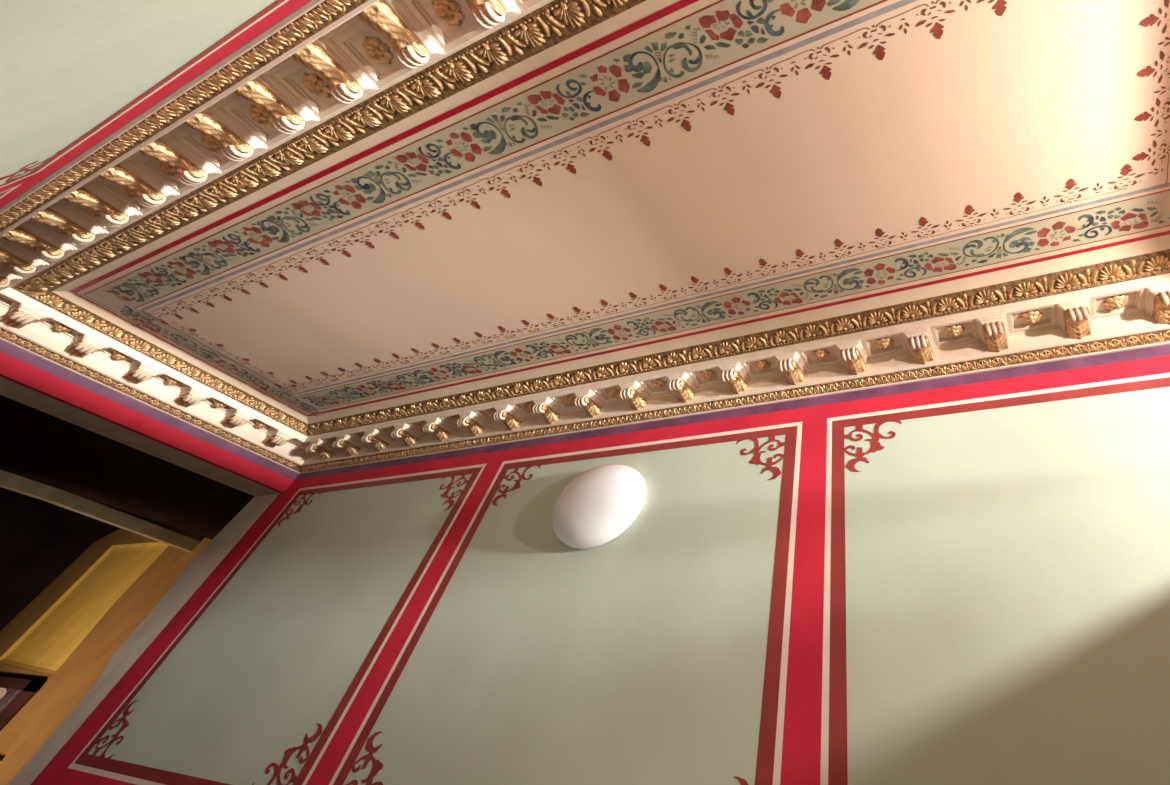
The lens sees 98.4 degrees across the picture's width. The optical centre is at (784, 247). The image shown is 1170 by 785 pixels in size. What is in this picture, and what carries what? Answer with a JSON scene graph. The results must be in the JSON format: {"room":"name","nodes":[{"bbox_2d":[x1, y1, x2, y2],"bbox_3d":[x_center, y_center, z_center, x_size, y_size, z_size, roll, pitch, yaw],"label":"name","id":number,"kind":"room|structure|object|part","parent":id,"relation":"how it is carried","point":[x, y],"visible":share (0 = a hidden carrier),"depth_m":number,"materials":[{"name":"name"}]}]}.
{"room":"historic interior","nodes":[
{"label":"historic interior","id":0,"kind":"room"},
{"bbox_2d":[0,487,119,730],"bbox_3d":[-6.595,2.261,3.581,5.550,4.700,4.586,-15,-52,18],"label":"wall","id":1,"kind":"structure","parent":0,"point":[40,539],"depth_m":5.36,"materials":[{"name":"paint"}]},
{"bbox_2d":[0,470,202,551],"bbox_3d":[-6.355,1.926,3.907,0.257,0.158,3.110,-10,-51,15],"label":"trim","id":2,"kind":"structure","parent":1,"relation":"attached to","point":[186,541],"depth_m":4.24,"materials":[{"name":"brown wood"}]},
{"bbox_2d":[0,528,210,784],"bbox_3d":[-8.159,4.403,4.602,6.103,3.173,0.060,-15,-52,18],"label":"panelling","id":3,"kind":"object","parent":1,"relation":"attached to","point":[67,636],"visible":0.66,"depth_m":4.61,"materials":[{"name":"brown wood"}]},
{"bbox_2d":[0,676,44,729],"bbox_3d":[-7.401,4.391,3.999,1.778,1.115,0.064,-15,-52,18],"label":"framed picture","id":4,"kind":"object","parent":3,"relation":"attached to","point":[14,692],"visible":1,"depth_m":4.11},
{"bbox_2d":[0,688,21,712],"bbox_3d":[-7.395,4.401,4.007,1.628,0.995,0.024,-15,-52,18],"label":"print","id":5,"kind":"object","parent":4,"relation":"attached to","point":[7,695],"depth_m":4.16},
{"bbox_3d":[-7.174,4.011,4.433,1.473,0.116,0.060,-15,-52,18],"label":"rail","id":6,"kind":"part","parent":3,"relation":"part of","materials":[{"name":"brown wood"}]},
{"bbox_3d":[-7.167,3.654,4.851,1.551,1.086,0.030,-15,-52,18],"label":"panel","id":7,"kind":"part","parent":3,"relation":"part of","materials":[{"name":"brown wood"}]},
{"bbox_3d":[-7.294,3.271,5.434,1.692,0.295,0.060,-15,-52,18],"label":"rail","id":8,"kind":"part","parent":3,"relation":"part of","materials":[{"name":"brown wood"}]},
{"bbox_2d":[0,395,277,539],"bbox_3d":[-5.323,1.640,3.597,2.025,0.072,3.130,-15,-52,18],"label":"ceiling","id":9,"kind":"structure","parent":0,"point":[36,445],"depth_m":3.62,"materials":[{"name":"brown wood"}]},
{"bbox_2d":[0,340,298,495],"bbox_3d":[-4.343,0.996,3.114,0.389,0.362,2.160,-15,-52,18],"label":"wall","id":10,"kind":"structure","parent":0,"point":[26,378],"depth_m":3.03,"materials":[{"name":"red paint"}]},
{"bbox_2d":[0,303,48,328],"bbox_3d":[-4.307,0.401,2.655,0.162,0.082,0.123,-15,-52,18],"label":"bracket","id":11,"kind":"object","parent":10,"relation":"attached to","point":[19,316],"visible":1,"depth_m":2.64,"materials":[{"name":"beige paint"}]},
{"bbox_2d":[55,321,73,331],"bbox_3d":[-4.243,0.475,2.767,0.086,0.036,0.086,39,-56,-24],"label":"rosette","id":12,"kind":"object","parent":10,"relation":"attached to","point":[60,327],"visible":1,"depth_m":2.76,"materials":[{"name":"gold metal"}]},
{"bbox_2d":[65,335,108,357],"bbox_3d":[-4.197,0.606,2.820,0.162,0.082,0.123,-15,-52,18],"label":"bracket","id":13,"kind":"object","parent":10,"relation":"attached to","point":[82,346],"visible":1,"depth_m":2.80,"materials":[{"name":"beige paint"}]},
{"bbox_2d":[114,350,131,359],"bbox_3d":[-4.133,0.680,2.932,0.086,0.036,0.086,39,-56,-24],"label":"rosette","id":14,"kind":"object","parent":10,"relation":"attached to","point":[117,354],"visible":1,"depth_m":2.92,"materials":[{"name":"gold metal"}]},
{"bbox_2d":[122,363,163,383],"bbox_3d":[-4.087,0.811,2.985,0.162,0.082,0.123,-15,-52,18],"label":"bracket","id":15,"kind":"object","parent":10,"relation":"attached to","point":[137,373],"visible":1,"depth_m":2.97,"materials":[{"name":"beige paint"}]},
{"bbox_2d":[0,288,310,473],"bbox_3d":[-3.989,0.860,3.047,0.369,0.225,2.160,-15,-52,18],"label":"trim","id":16,"kind":"structure","parent":10,"relation":"attached to","point":[42,339],"depth_m":3.00,"materials":[{"name":"beige paint"}]},
{"bbox_2d":[167,376,182,384],"bbox_3d":[-4.023,0.885,3.096,0.086,0.036,0.086,39,-56,-24],"label":"rosette","id":17,"kind":"object","parent":10,"relation":"attached to","point":[171,381],"visible":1,"depth_m":3.08,"materials":[{"name":"gold metal"}]},
{"bbox_2d":[174,387,211,407],"bbox_3d":[-3.977,1.016,3.150,0.162,0.082,0.123,-15,-52,18],"label":"bracket","id":18,"kind":"object","parent":10,"relation":"attached to","point":[187,397],"visible":1,"depth_m":3.13,"materials":[{"name":"beige paint"}]},
{"bbox_2d":[214,399,227,407],"bbox_3d":[-3.913,1.090,3.261,0.086,0.036,0.086,39,-56,-24],"label":"rosette","id":19,"kind":"object","parent":10,"relation":"attached to","point":[217,403],"visible":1,"depth_m":3.25,"materials":[{"name":"gold metal"}]},
{"bbox_2d":[220,410,254,428],"bbox_3d":[-3.868,1.221,3.314,0.162,0.082,0.123,-15,-52,18],"label":"bracket","id":20,"kind":"object","parent":10,"relation":"attached to","point":[234,418],"visible":1,"depth_m":3.30,"materials":[{"name":"beige paint"}]},
{"bbox_2d":[256,420,269,427],"bbox_3d":[-3.804,1.294,3.426,0.086,0.036,0.086,39,-56,-24],"label":"rosette","id":21,"kind":"object","parent":10,"relation":"attached to","point":[259,424],"visible":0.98,"depth_m":3.41,"materials":[{"name":"gold metal"}]},
{"bbox_2d":[262,430,293,447],"bbox_3d":[-3.758,1.425,3.479,0.162,0.082,0.123,-15,-52,18],"label":"bracket","id":22,"kind":"object","parent":10,"relation":"attached to","point":[277,437],"visible":1,"depth_m":3.46,"materials":[{"name":"beige paint"}]},
{"bbox_2d":[0,0,311,208],"bbox_3d":[-1.914,0.321,0.366,6.900,3.200,0.122,-15,-52,18],"label":"wall","id":23,"kind":"structure","parent":0,"point":[74,73],"depth_m":0.98,"materials":[{"name":"paint"}]},
{"bbox_2d":[0,266,22,288],"bbox_3d":[-4.078,0.134,2.397,0.123,0.082,0.190,-15,-52,18],"label":"bracket","id":24,"kind":"object","parent":23,"relation":"attached to","point":[6,277],"visible":1,"depth_m":2.43,"materials":[{"name":"beige paint"}]},
{"bbox_2d":[0,240,48,275],"bbox_3d":[-3.785,0.057,2.297,0.123,0.082,0.190,-15,-52,18],"label":"bracket","id":25,"kind":"object","parent":23,"relation":"attached to","point":[19,260],"visible":1,"depth_m":2.30,"materials":[{"name":"beige paint"}]},
{"bbox_2d":[1,223,76,260],"bbox_3d":[-3.492,-0.019,2.197,0.123,0.082,0.190,-15,-52,18],"label":"bracket","id":26,"kind":"object","parent":23,"relation":"attached to","point":[48,245],"visible":0.98,"depth_m":2.19,"materials":[{"name":"beige paint"}]},
{"bbox_2d":[55,227,67,234],"bbox_3d":[-3.339,-0.080,2.182,0.086,0.036,0.086,39,-56,-24],"label":"rosette","id":27,"kind":"object","parent":23,"relation":"attached to","point":[63,232],"visible":0.35,"depth_m":2.17,"materials":[{"name":"gold metal"}]},
{"bbox_2d":[31,204,107,244],"bbox_3d":[-3.199,-0.096,2.097,0.123,0.082,0.190,-15,-52,18],"label":"bracket","id":28,"kind":"object","parent":23,"relation":"attached to","point":[80,230],"visible":0.98,"depth_m":2.09,"materials":[{"name":"beige paint"}]},
{"bbox_2d":[86,207,101,217],"bbox_3d":[-3.046,-0.156,2.082,0.086,0.036,0.086,39,-56,-24],"label":"rosette","id":29,"kind":"object","parent":23,"relation":"attached to","point":[90,211],"visible":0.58,"depth_m":2.07,"materials":[{"name":"gold metal"}]},
{"bbox_2d":[63,183,142,226],"bbox_3d":[-2.906,-0.172,1.997,0.123,0.082,0.190,-15,-52,18],"label":"bracket","id":30,"kind":"object","parent":23,"relation":"attached to","point":[114,212],"visible":0.98,"depth_m":1.99,"materials":[{"name":"beige paint"}]},
{"bbox_2d":[121,186,137,197],"bbox_3d":[-2.753,-0.233,1.982,0.086,0.036,0.086,39,-56,-24],"label":"rosette","id":31,"kind":"object","parent":23,"relation":"attached to","point":[126,191],"visible":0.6,"depth_m":1.97,"materials":[{"name":"gold metal"}]},
{"bbox_2d":[99,160,179,207],"bbox_3d":[-2.613,-0.249,1.897,0.123,0.082,0.190,-15,-52,18],"label":"bracket","id":32,"kind":"object","parent":23,"relation":"attached to","point":[151,192],"visible":0.99,"depth_m":1.89,"materials":[{"name":"beige paint"}]},
{"bbox_2d":[159,161,177,176],"bbox_3d":[-2.461,-0.309,1.883,0.086,0.036,0.086,39,-56,-24],"label":"rosette","id":33,"kind":"object","parent":23,"relation":"attached to","point":[164,167],"visible":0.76,"depth_m":1.87,"materials":[{"name":"gold metal"}]},
{"bbox_2d":[139,135,221,185],"bbox_3d":[-2.321,-0.325,1.797,0.123,0.082,0.190,-15,-52,18],"label":"bracket","id":34,"kind":"object","parent":23,"relation":"attached to","point":[192,169],"visible":0.94,"depth_m":1.79,"materials":[{"name":"beige paint"}]},
{"bbox_2d":[201,134,222,153],"bbox_3d":[-2.168,-0.385,1.782,0.086,0.036,0.086,39,-56,-24],"label":"rosette","id":35,"kind":"object","parent":23,"relation":"attached to","point":[207,141],"visible":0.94,"depth_m":1.77,"materials":[{"name":"gold metal"}]},
{"bbox_2d":[184,106,267,161],"bbox_3d":[-2.028,-0.402,1.697,0.123,0.082,0.190,-15,-52,18],"label":"bracket","id":36,"kind":"object","parent":23,"relation":"attached to","point":[238,143],"visible":0.98,"depth_m":1.69,"materials":[{"name":"beige paint"}]},
{"bbox_2d":[249,105,274,127],"bbox_3d":[-1.875,-0.462,1.683,0.086,0.036,0.086,39,-56,-24],"label":"rosette","id":37,"kind":"object","parent":23,"relation":"attached to","point":[265,120],"visible":0.98,"depth_m":1.67,"materials":[{"name":"gold metal"}]},
{"bbox_2d":[234,74,318,134],"bbox_3d":[-1.735,-0.478,1.597,0.123,0.082,0.190,-15,-52,18],"label":"bracket","id":38,"kind":"object","parent":23,"relation":"attached to","point":[289,115],"visible":0.98,"depth_m":1.59,"materials":[{"name":"beige paint"}]},
{"bbox_2d":[302,73,330,97],"bbox_3d":[-1.582,-0.538,1.583,0.086,0.036,0.086,39,-56,-24],"label":"rosette","id":39,"kind":"object","parent":23,"relation":"attached to","point":[317,87],"visible":1,"depth_m":1.57,"materials":[{"name":"gold metal"}]},
{"bbox_2d":[291,37,377,103],"bbox_3d":[-1.442,-0.555,1.497,0.123,0.082,0.190,-15,-52,18],"label":"bracket","id":40,"kind":"object","parent":23,"relation":"attached to","point":[347,83],"visible":0.95,"depth_m":1.49,"materials":[{"name":"beige paint"}]},
{"bbox_2d":[0,0,676,290],"bbox_3d":[-1.578,-0.493,1.597,6.514,0.225,0.394,-15,-52,18],"label":"trim","id":41,"kind":"structure","parent":23,"relation":"attached to","point":[475,60],"depth_m":1.64,"materials":[{"name":"beige paint"}]},
{"bbox_3d":[-1.613,-0.560,1.423,6.416,0.030,0.044,-15,-52,18],"label":"moulding","id":42,"kind":"part","parent":41,"relation":"part of","materials":[{"name":"gold metal"}]},
{"bbox_2d":[362,36,393,63],"bbox_3d":[-1.289,-0.615,1.483,0.086,0.036,0.086,39,-56,-24],"label":"rosette","id":43,"kind":"object","parent":23,"relation":"attached to","point":[375,50],"visible":1,"depth_m":1.48,"materials":[{"name":"gold metal"}]},
{"bbox_2d":[357,0,443,68],"bbox_3d":[-1.149,-0.631,1.397,0.123,0.082,0.190,-15,-52,18],"label":"bracket","id":44,"kind":"object","parent":23,"relation":"attached to","point":[414,47],"visible":0.98,"depth_m":1.39,"materials":[{"name":"beige paint"}]},
{"bbox_2d":[431,0,463,25],"bbox_3d":[-0.996,-0.691,1.383,0.086,0.036,0.086,39,-56,-24],"label":"rosette","id":45,"kind":"object","parent":23,"relation":"attached to","point":[446,10],"visible":1,"depth_m":1.38,"materials":[{"name":"gold metal"}]},
{"bbox_2d":[465,0,519,28],"bbox_3d":[-0.856,-0.708,1.297,0.123,0.082,0.190,-15,-52,18],"label":"bracket","id":46,"kind":"object","parent":23,"relation":"attached to","point":[488,14],"visible":1,"depth_m":1.32,"materials":[{"name":"beige paint"}]},
{"bbox_2d":[8,344,1169,784],"bbox_3d":[-1.074,1.969,1.697,6.982,3.200,0.122,-15,-52,18],"label":"wall","id":47,"kind":"structure","parent":0,"point":[961,579],"depth_m":1.85,"materials":[{"name":"paint"}]},
{"bbox_2d":[306,439,337,459],"bbox_3d":[-3.482,1.524,3.533,0.123,0.082,0.162,-15,-52,18],"label":"bracket","id":48,"kind":"object","parent":47,"relation":"attached to","point":[325,450],"visible":1,"depth_m":3.52,"materials":[{"name":"beige paint"}]},
{"bbox_2d":[332,434,363,455],"bbox_3d":[-3.189,1.448,3.433,0.123,0.082,0.162,-15,-52,18],"label":"bracket","id":49,"kind":"object","parent":47,"relation":"attached to","point":[352,446],"visible":1,"depth_m":3.42,"materials":[{"name":"beige paint"}]},
{"bbox_2d":[361,429,392,450],"bbox_3d":[-2.896,1.371,3.333,0.123,0.082,0.162,-15,-52,18],"label":"bracket","id":50,"kind":"object","parent":47,"relation":"attached to","point":[380,441],"visible":1,"depth_m":3.32,"materials":[{"name":"beige paint"}]},
{"bbox_2d":[391,424,422,446],"bbox_3d":[-2.603,1.295,3.233,0.123,0.082,0.162,-15,-52,18],"label":"bracket","id":51,"kind":"object","parent":47,"relation":"attached to","point":[410,436],"visible":1,"depth_m":3.22,"materials":[{"name":"beige paint"}]},
{"bbox_2d":[418,422,425,429],"bbox_3d":[-2.455,1.225,3.211,0.086,0.036,0.086,39,-56,-24],"label":"rosette","id":52,"kind":"object","parent":47,"relation":"attached to","point":[421,424],"visible":0.41,"depth_m":3.19,"materials":[{"name":"gold metal"}]},
{"bbox_2d":[423,418,454,441],"bbox_3d":[-2.310,1.218,3.133,0.123,0.082,0.162,-15,-52,18],"label":"bracket","id":53,"kind":"object","parent":47,"relation":"attached to","point":[441,430],"visible":1,"depth_m":3.12,"materials":[{"name":"beige paint"}]},
{"bbox_2d":[451,416,459,423],"bbox_3d":[-2.163,1.149,3.111,0.086,0.036,0.086,39,-56,-24],"label":"rosette","id":54,"kind":"object","parent":47,"relation":"attached to","point":[455,419],"visible":0.61,"depth_m":3.09,"materials":[{"name":"gold metal"}]},
{"bbox_2d":[457,411,488,435],"bbox_3d":[-2.018,1.142,3.033,0.123,0.082,0.162,-15,-52,18],"label":"bracket","id":55,"kind":"object","parent":47,"relation":"attached to","point":[476,425],"visible":1,"depth_m":3.02,"materials":[{"name":"beige paint"}]},
{"bbox_2d":[486,409,494,417],"bbox_3d":[-1.870,1.072,3.011,0.086,0.036,0.086,39,-56,-24],"label":"rosette","id":56,"kind":"object","parent":47,"relation":"attached to","point":[490,414],"visible":0.7,"depth_m":2.99,"materials":[{"name":"gold metal"}]},
{"bbox_2d":[493,405,524,429],"bbox_3d":[-1.725,1.065,2.933,0.123,0.082,0.162,-15,-52,18],"label":"bracket","id":57,"kind":"object","parent":47,"relation":"attached to","point":[510,416],"visible":1,"depth_m":2.92,"materials":[{"name":"beige paint"}]},
{"bbox_2d":[523,403,533,411],"bbox_3d":[-1.577,0.996,2.911,0.086,0.036,0.086,39,-56,-24],"label":"rosette","id":58,"kind":"object","parent":47,"relation":"attached to","point":[528,407],"visible":0.8,"depth_m":2.90,"materials":[{"name":"gold metal"}]},
{"bbox_2d":[532,397,563,423],"bbox_3d":[-1.432,0.989,2.833,0.123,0.082,0.162,-15,-52,18],"label":"bracket","id":59,"kind":"object","parent":47,"relation":"attached to","point":[550,411],"visible":1,"depth_m":2.82,"materials":[{"name":"beige paint"}]},
{"bbox_2d":[562,396,575,404],"bbox_3d":[-1.284,0.919,2.811,0.086,0.036,0.086,39,-56,-24],"label":"rosette","id":60,"kind":"object","parent":47,"relation":"attached to","point":[568,400],"visible":0.91,"depth_m":2.80,"materials":[{"name":"gold metal"}]},
{"bbox_2d":[574,389,605,416],"bbox_3d":[-1.139,0.913,2.733,0.123,0.082,0.162,-15,-52,18],"label":"bracket","id":61,"kind":"object","parent":47,"relation":"attached to","point":[592,403],"visible":1,"depth_m":2.72,"materials":[{"name":"beige paint"}]},
{"bbox_2d":[552,464,645,548],"bbox_3d":[-0.931,1.233,2.295,0.534,0.384,0.138,-15,-52,18],"label":"wall lamp","id":62,"kind":"object","parent":47,"relation":"attached to","point":[603,501],"visible":1,"depth_m":2.21,"materials":[{"name":"white glass"}]},
{"bbox_2d":[605,387,618,396],"bbox_3d":[-0.991,0.843,2.711,0.086,0.036,0.086,39,-56,-24],"label":"rosette","id":63,"kind":"object","parent":47,"relation":"attached to","point":[613,392],"visible":0.99,"depth_m":2.70,"materials":[{"name":"gold metal"}]},
{"bbox_2d":[618,381,650,409],"bbox_3d":[-0.846,0.836,2.633,0.123,0.082,0.162,-15,-52,18],"label":"bracket","id":64,"kind":"object","parent":47,"relation":"attached to","point":[636,395],"visible":1,"depth_m":2.62,"materials":[{"name":"beige paint"}]},
{"bbox_2d":[651,379,666,388],"bbox_3d":[-0.698,0.766,2.611,0.086,0.036,0.086,39,-56,-24],"label":"rosette","id":65,"kind":"object","parent":47,"relation":"attached to","point":[660,385],"visible":1,"depth_m":2.60,"materials":[{"name":"gold metal"}]},
{"bbox_2d":[666,372,698,401],"bbox_3d":[-0.553,0.760,2.533,0.123,0.082,0.162,-15,-52,18],"label":"bracket","id":66,"kind":"object","parent":47,"relation":"attached to","point":[685,388],"visible":1,"depth_m":2.52,"materials":[{"name":"beige paint"}]},
{"bbox_2d":[701,370,716,379],"bbox_3d":[-0.406,0.690,2.511,0.086,0.036,0.086,39,-56,-24],"label":"rosette","id":67,"kind":"object","parent":47,"relation":"attached to","point":[710,376],"visible":0.99,"depth_m":2.50,"materials":[{"name":"gold metal"}]},
{"bbox_2d":[299,234,1169,473],"bbox_3d":[-0.857,0.776,2.614,6.436,0.225,0.369,-15,-52,18],"label":"trim","id":68,"kind":"structure","parent":47,"relation":"attached to","point":[1128,269],"depth_m":2.29,"materials":[{"name":"beige paint"}]},
{"bbox_3d":[-0.805,0.947,2.635,6.416,0.030,0.038,-15,-52,18],"label":"moulding","id":69,"kind":"part","parent":68,"relation":"part of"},
{"bbox_2d":[718,362,750,393],"bbox_3d":[-0.260,0.683,2.433,0.123,0.082,0.162,-15,-52,18],"label":"bracket","id":70,"kind":"object","parent":47,"relation":"attached to","point":[737,378],"visible":1,"depth_m":2.42,"materials":[{"name":"beige paint"}]},
{"bbox_2d":[754,360,770,370],"bbox_3d":[-0.113,0.614,2.411,0.086,0.036,0.086,39,-56,-24],"label":"rosette","id":71,"kind":"object","parent":47,"relation":"attached to","point":[761,365],"visible":1,"depth_m":2.40,"materials":[{"name":"gold metal"}]},
{"bbox_2d":[774,352,806,384],"bbox_3d":[0.033,0.607,2.333,0.123,0.082,0.162,-15,-52,18],"label":"bracket","id":72,"kind":"object","parent":47,"relation":"attached to","point":[791,364],"visible":1,"depth_m":2.32,"materials":[{"name":"beige paint"}]},
{"bbox_2d":[812,349,829,360],"bbox_3d":[0.180,0.537,2.311,0.086,0.036,0.086,39,-56,-24],"label":"rosette","id":73,"kind":"object","parent":47,"relation":"attached to","point":[824,355],"visible":0.99,"depth_m":2.30,"materials":[{"name":"gold metal"}]},
{"bbox_2d":[835,340,868,374],"bbox_3d":[0.325,0.530,2.233,0.123,0.082,0.162,-15,-52,18],"label":"bracket","id":74,"kind":"object","parent":47,"relation":"attached to","point":[853,354],"visible":1,"depth_m":2.22,"materials":[{"name":"beige paint"}]},
{"bbox_2d":[875,337,893,349],"bbox_3d":[0.473,0.461,2.211,0.086,0.036,0.086,39,-56,-24],"label":"rosette","id":75,"kind":"object","parent":47,"relation":"attached to","point":[883,343],"visible":0.99,"depth_m":2.20,"materials":[{"name":"gold metal"}]},
{"bbox_2d":[902,327,935,363],"bbox_3d":[0.618,0.454,2.134,0.123,0.082,0.162,-15,-52,18],"label":"bracket","id":76,"kind":"object","parent":47,"relation":"attached to","point":[920,343],"visible":1,"depth_m":2.12,"materials":[{"name":"beige paint"}]},
{"bbox_2d":[944,324,964,336],"bbox_3d":[0.766,0.384,2.111,0.086,0.036,0.086,39,-56,-24],"label":"rosette","id":77,"kind":"object","parent":47,"relation":"attached to","point":[950,332],"visible":1,"depth_m":2.10,"materials":[{"name":"gold metal"}]},
{"bbox_2d":[975,313,1008,351],"bbox_3d":[0.911,0.377,2.034,0.123,0.082,0.162,-15,-52,18],"label":"bracket","id":78,"kind":"object","parent":47,"relation":"attached to","point":[993,330],"visible":1,"depth_m":2.02,"materials":[{"name":"beige paint"}]},
{"bbox_2d":[1019,310,1041,323],"bbox_3d":[1.059,0.308,2.011,0.086,0.036,0.086,39,-56,-24],"label":"rosette","id":79,"kind":"object","parent":47,"relation":"attached to","point":[1031,317],"visible":1,"depth_m":2.00,"materials":[{"name":"gold metal"}]},
{"bbox_2d":[1056,298,1090,338],"bbox_3d":[1.204,0.301,1.934,0.123,0.082,0.162,-15,-52,18],"label":"bracket","id":80,"kind":"object","parent":47,"relation":"attached to","point":[1073,317],"visible":1,"depth_m":1.93,"materials":[{"name":"beige paint"}]},
{"bbox_2d":[1103,294,1127,309],"bbox_3d":[1.352,0.231,1.911,0.086,0.036,0.086,39,-56,-24],"label":"rosette","id":81,"kind":"object","parent":47,"relation":"attached to","point":[1116,302],"visible":1,"depth_m":1.90,"materials":[{"name":"gold metal"}]},
{"bbox_2d":[1144,283,1169,323],"bbox_3d":[1.497,0.224,1.834,0.123,0.082,0.162,-15,-52,18],"label":"bracket","id":82,"kind":"object","parent":47,"relation":"attached to","point":[1157,297],"visible":1,"depth_m":1.84,"materials":[{"name":"beige paint"}]},
{"bbox_2d":[68,0,1169,416],"bbox_3d":[-1.189,0.035,2.208,6.586,0.077,2.310,-15,-52,18],"label":"ceiling","id":83,"kind":"structure","parent":0,"point":[689,167],"depth_m":1.84,"materials":[{"name":"paint"}]}
]}

